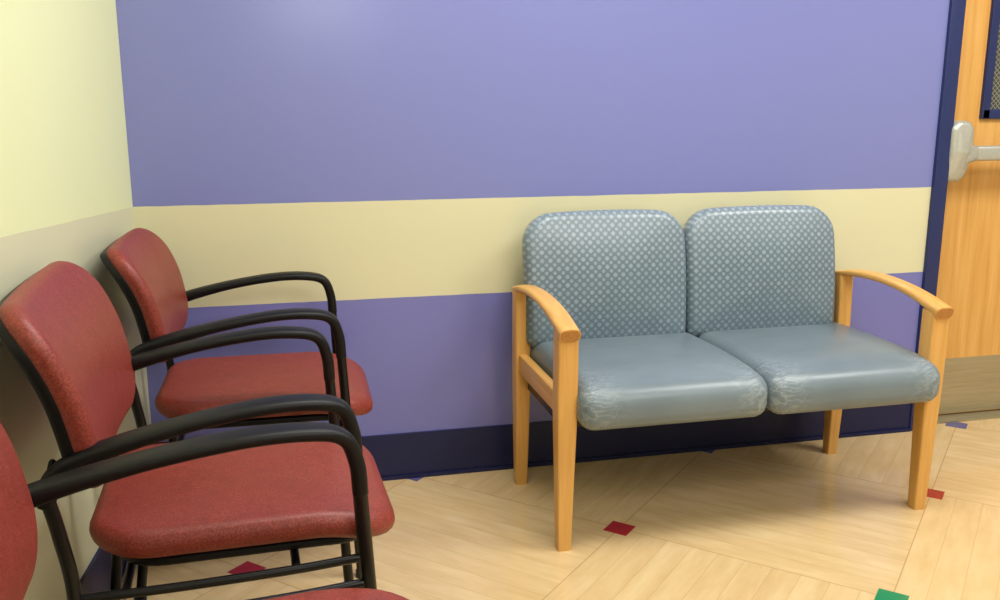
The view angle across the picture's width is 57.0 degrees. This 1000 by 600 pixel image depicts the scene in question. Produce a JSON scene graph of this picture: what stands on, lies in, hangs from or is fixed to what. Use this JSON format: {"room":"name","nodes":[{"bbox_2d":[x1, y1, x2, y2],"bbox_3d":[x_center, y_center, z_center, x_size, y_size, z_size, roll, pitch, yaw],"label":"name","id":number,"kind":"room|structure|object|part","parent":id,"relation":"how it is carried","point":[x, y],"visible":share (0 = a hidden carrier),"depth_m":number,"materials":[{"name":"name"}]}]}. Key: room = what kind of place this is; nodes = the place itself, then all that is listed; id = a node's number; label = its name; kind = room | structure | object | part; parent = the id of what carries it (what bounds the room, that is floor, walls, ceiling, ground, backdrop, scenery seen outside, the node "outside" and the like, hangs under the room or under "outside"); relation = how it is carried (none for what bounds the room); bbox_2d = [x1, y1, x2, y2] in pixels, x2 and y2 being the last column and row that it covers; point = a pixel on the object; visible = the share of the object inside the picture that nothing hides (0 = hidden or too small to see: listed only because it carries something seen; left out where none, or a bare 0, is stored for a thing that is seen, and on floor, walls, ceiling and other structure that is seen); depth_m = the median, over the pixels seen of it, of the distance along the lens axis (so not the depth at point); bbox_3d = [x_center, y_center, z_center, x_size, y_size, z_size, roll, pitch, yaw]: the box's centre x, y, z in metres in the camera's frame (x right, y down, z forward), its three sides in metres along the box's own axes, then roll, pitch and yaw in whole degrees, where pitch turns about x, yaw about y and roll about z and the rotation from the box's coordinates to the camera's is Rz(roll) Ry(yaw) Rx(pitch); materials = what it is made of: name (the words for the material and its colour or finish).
{"room":"hospital interior","nodes":[
{"label":"hospital interior","id":0,"kind":"room"},
{"bbox_2d":[0,0,150,599],"bbox_3d":[-0.728,-0.110,0.034,0.121,2.600,5.200,-2,12,-8],"label":"wall","id":1,"kind":"structure","parent":0,"point":[66,194],"depth_m":1.98,"materials":[{"name":"paint"}]},
{"bbox_2d":[80,547,126,593],"bbox_3d":[-0.674,1.065,0.395,0.016,0.152,4.990,-2,12,-8],"label":"baseboard","id":2,"kind":"structure","parent":1,"relation":"attached to","point":[97,576],"depth_m":2.18,"materials":[{"name":"blue rubber"}]},
{"bbox_2d":[115,0,949,441],"bbox_3d":[1.116,-0.782,3.146,5.900,2.600,0.160,-3,13,-13],"label":"wall","id":3,"kind":"structure","parent":0,"point":[402,154],"depth_m":2.87,"materials":[{"name":"paint"}]},
{"bbox_2d":[361,403,910,480],"bbox_3d":[0.237,0.478,3.110,2.641,0.152,0.016,-3,13,-13],"label":"baseboard","id":4,"kind":"structure","parent":3,"relation":"attached to","point":[399,456],"depth_m":3.14,"materials":[{"name":"blue rubber"}]},
{"bbox_2d":[909,0,965,430],"bbox_3d":[2.027,-0.591,3.395,1.075,2.120,0.160,-3,13,-13],"label":"trim","id":5,"kind":"structure","parent":3,"relation":"attached to","point":[956,15],"depth_m":3.21,"materials":[{"name":"blue paint"}]},
{"bbox_2d":[936,0,999,413],"bbox_3d":[2.023,-0.565,3.390,0.970,2.052,0.188,-3,13,-13],"label":"door","id":6,"kind":"structure","parent":3,"relation":"in","point":[969,266],"depth_m":3.44,"materials":[{"name":"brown wood"}]},
{"bbox_3d":[2.019,0.317,3.625,0.947,0.221,0.003,-3,13,-13],"label":"kick plate","id":7,"kind":"part","parent":6,"relation":"part of","materials":[{"name":"metal"}]},
{"bbox_2d":[937,409,999,423],"bbox_3d":[2.021,0.438,3.640,0.965,0.006,0.115,-3,13,-13],"label":"threshold","id":8,"kind":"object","parent":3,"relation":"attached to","point":[995,413],"depth_m":3.56,"materials":[{"name":"metal"}]},
{"bbox_2d":[120,418,999,599],"bbox_3d":[1.406,0.994,1.202,6.400,0.050,5.600,-3,13,-13],"label":"floor","id":9,"kind":"structure","parent":0,"point":[796,520],"depth_m":2.61,"materials":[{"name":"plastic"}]},
{"bbox_2d":[0,261,394,599],"bbox_3d":[-0.551,0.383,1.804,0.651,0.891,0.576,-3,13,-15],"label":"armchair","id":10,"kind":"object","parent":9,"relation":"on","point":[60,326],"visible":0.88,"depth_m":1.63,"materials":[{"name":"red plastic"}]},
{"bbox_3d":[-0.713,0.591,1.520,0.062,0.590,0.024,-3,13,-15],"label":"leg","id":11,"kind":"part","parent":10,"relation":"part of","materials":[{"name":"black metal"}]},
{"bbox_3d":[-0.772,0.116,1.683,0.095,0.335,0.552,-16,16,-12],"label":"backrest","id":12,"kind":"part","parent":10,"relation":"part of","materials":[{"name":"red fabric"}]},
{"bbox_3d":[-0.856,0.482,2.022,0.062,0.590,0.024,-3,13,-15],"label":"leg","id":13,"kind":"part","parent":10,"relation":"part of","materials":[{"name":"black metal"}]},
{"bbox_3d":[-0.486,0.244,1.520,0.518,0.148,0.056,-4,13,-17],"label":"armrest","id":14,"kind":"part","parent":10,"relation":"part of","materials":[{"name":"black plastic"}]},
{"bbox_3d":[-0.469,0.477,1.575,0.482,0.022,0.016,-4,13,-17],"label":"rail","id":15,"kind":"part","parent":10,"relation":"part of","materials":[{"name":"black metal"}]},
{"bbox_3d":[-0.623,0.139,2.003,0.518,0.148,0.056,-3,13,-13],"label":"armrest","id":16,"kind":"part","parent":10,"relation":"part of","materials":[{"name":"black plastic"}]},
{"bbox_3d":[-0.498,0.378,1.818,0.540,0.085,0.462,-3,13,-15],"label":"seat","id":17,"kind":"part","parent":10,"relation":"part of","materials":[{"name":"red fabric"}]},
{"bbox_3d":[-0.369,0.449,2.132,0.054,0.609,0.023,-3,13,-15],"label":"leg","id":18,"kind":"part","parent":10,"relation":"part of","materials":[{"name":"black metal"}]},
{"bbox_3d":[-0.237,0.549,1.667,0.054,0.609,0.023,-3,13,-15],"label":"leg","id":19,"kind":"part","parent":10,"relation":"part of","materials":[{"name":"black metal"}]},
{"bbox_2d":[0,422,408,599],"bbox_3d":[-0.366,0.530,1.143,0.709,0.882,0.671,-5,13,-20],"label":"armchair","id":20,"kind":"object","parent":9,"relation":"on","point":[18,499],"visible":1,"depth_m":1.34,"materials":[{"name":"red leather"}]},
{"bbox_3d":[-0.610,0.272,0.994,0.092,0.330,0.592,-18,17,-17],"label":"backrest","id":21,"kind":"part","parent":20,"relation":"part of","materials":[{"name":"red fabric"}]},
{"bbox_3d":[-0.485,0.276,1.373,0.577,0.148,0.056,-4,13,-18],"label":"armrest","id":22,"kind":"part","parent":20,"relation":"part of","materials":[{"name":"black plastic"}]},
{"bbox_3d":[-0.467,0.481,1.424,0.539,0.022,0.016,-4,13,-18],"label":"rail","id":23,"kind":"part","parent":20,"relation":"part of","materials":[{"name":"black metal"}]},
{"bbox_3d":[-0.318,0.524,1.160,0.605,0.102,0.439,-5,13,-20],"label":"seat","id":24,"kind":"part","parent":20,"relation":"part of","materials":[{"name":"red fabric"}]},
{"bbox_3d":[-0.207,0.578,1.532,0.057,0.609,0.023,-5,13,-20],"label":"leg","id":25,"kind":"part","parent":20,"relation":"part of","materials":[{"name":"black metal"}]},
{"bbox_2d":[100,228,372,599],"bbox_3d":[-0.670,0.252,2.468,0.634,0.866,0.576,-3,12,-12],"label":"armchair","id":26,"kind":"object","parent":9,"relation":"on","point":[139,261],"visible":0.78,"depth_m":2.32,"materials":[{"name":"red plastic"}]},
{"bbox_3d":[-0.857,0.447,2.188,0.062,0.590,0.024,-3,12,-12],"label":"leg","id":27,"kind":"part","parent":26,"relation":"part of","materials":[{"name":"black metal"}]},
{"bbox_3d":[-0.892,-0.023,2.358,0.090,0.298,0.492,-16,15,-9],"label":"backrest","id":28,"kind":"part","parent":26,"relation":"part of","materials":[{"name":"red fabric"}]},
{"bbox_3d":[-0.972,0.336,2.697,0.062,0.590,0.024,-3,12,-12],"label":"leg","id":29,"kind":"part","parent":26,"relation":"part of","materials":[{"name":"black metal"}]},
{"bbox_3d":[-0.626,0.102,2.176,0.518,0.148,0.056,-3,13,-15],"label":"armrest","id":30,"kind":"part","parent":26,"relation":"part of","materials":[{"name":"black plastic"}]},
{"bbox_3d":[-0.609,0.335,2.231,0.482,0.022,0.016,-3,13,-14],"label":"rail","id":31,"kind":"part","parent":26,"relation":"part of","materials":[{"name":"black metal"}]},
{"bbox_3d":[-0.737,-0.004,2.667,0.518,0.148,0.056,-2,12,-10],"label":"armrest","id":32,"kind":"part","parent":26,"relation":"part of","materials":[{"name":"black plastic"}]},
{"bbox_3d":[-0.624,0.236,2.475,0.540,0.085,0.448,-3,12,-12],"label":"seat","id":33,"kind":"part","parent":26,"relation":"part of","materials":[{"name":"red fabric"}]},
{"bbox_3d":[-0.480,0.308,2.782,0.054,0.609,0.023,-3,12,-12],"label":"leg","id":34,"kind":"part","parent":26,"relation":"part of","materials":[{"name":"black metal"}]},
{"bbox_3d":[-0.373,0.410,2.311,0.054,0.609,0.023,-3,12,-12],"label":"leg","id":35,"kind":"part","parent":26,"relation":"part of","materials":[{"name":"black metal"}]},
{"bbox_2d":[512,205,953,551],"bbox_3d":[0.663,0.183,2.777,1.173,0.869,0.603,-3,13,-13],"label":"loveseat","id":36,"kind":"object","parent":9,"relation":"on","point":[628,318],"visible":1,"depth_m":2.80,"materials":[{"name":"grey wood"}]},
{"bbox_3d":[0.066,0.277,2.894,0.048,0.636,0.054,-3,13,-13],"label":"leg","id":37,"kind":"part","parent":36,"relation":"part of","materials":[{"name":"brown wood"}]},
{"bbox_3d":[0.119,0.238,2.661,0.028,0.060,0.415,-3,13,-13],"label":"rail","id":38,"kind":"part","parent":36,"relation":"part of","materials":[{"name":"brown wood"}]},
{"bbox_3d":[0.120,0.020,2.607,0.057,0.078,0.528,-3,13,-13],"label":"armrest","id":39,"kind":"part","parent":36,"relation":"part of","materials":[{"name":"brown wood"}]},
{"bbox_3d":[0.172,0.382,2.464,0.056,0.612,0.056,-3,13,-13],"label":"leg","id":40,"kind":"part","parent":36,"relation":"part of","materials":[{"name":"brown wood"}]},
{"bbox_2d":[522,209,685,346],"bbox_3d":[0.332,-0.072,2.880,0.530,0.418,0.098,-3,5,-13],"label":"cushion","id":41,"kind":"object","parent":36,"relation":"on","point":[620,273],"depth_m":2.84,"materials":[{"name":"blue fabric"}]},
{"bbox_3d":[0.661,0.244,2.798,1.088,0.100,0.400,-3,13,-13],"label":"seat frame","id":42,"kind":"part","parent":36,"relation":"part of","materials":[{"name":"blue leather"}]},
{"bbox_2d":[531,332,767,429],"bbox_3d":[0.415,0.215,2.689,0.544,0.142,0.540,-3,13,-13],"label":"seat cushion","id":43,"kind":"object","parent":36,"relation":"on","point":[622,379],"depth_m":2.48,"materials":[{"name":"grey leather"}]},
{"bbox_2d":[683,205,834,336],"bbox_3d":[0.848,-0.099,3.001,0.530,0.418,0.098,-3,5,-13],"label":"cushion","id":44,"kind":"object","parent":36,"relation":"on","point":[757,267],"depth_m":2.95,"materials":[{"name":"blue fabric"}]},
{"bbox_2d":[698,322,939,413],"bbox_3d":[0.945,0.188,2.814,0.544,0.142,0.540,-3,13,-13],"label":"seat cushion","id":45,"kind":"object","parent":36,"relation":"on","point":[803,367],"depth_m":2.61,"materials":[{"name":"grey leather"}]},
{"bbox_3d":[1.151,0.222,3.148,0.048,0.636,0.054,-3,13,-13],"label":"leg","id":46,"kind":"part","parent":36,"relation":"part of","materials":[{"name":"brown wood"}]},
{"bbox_3d":[1.206,-0.035,2.862,0.057,0.078,0.528,-3,13,-13],"label":"armrest","id":47,"kind":"part","parent":36,"relation":"part of","materials":[{"name":"brown wood"}]},
{"bbox_3d":[1.258,0.327,2.719,0.056,0.612,0.056,-3,13,-13],"label":"leg","id":48,"kind":"part","parent":36,"relation":"part of","materials":[{"name":"brown wood"}]}
]}

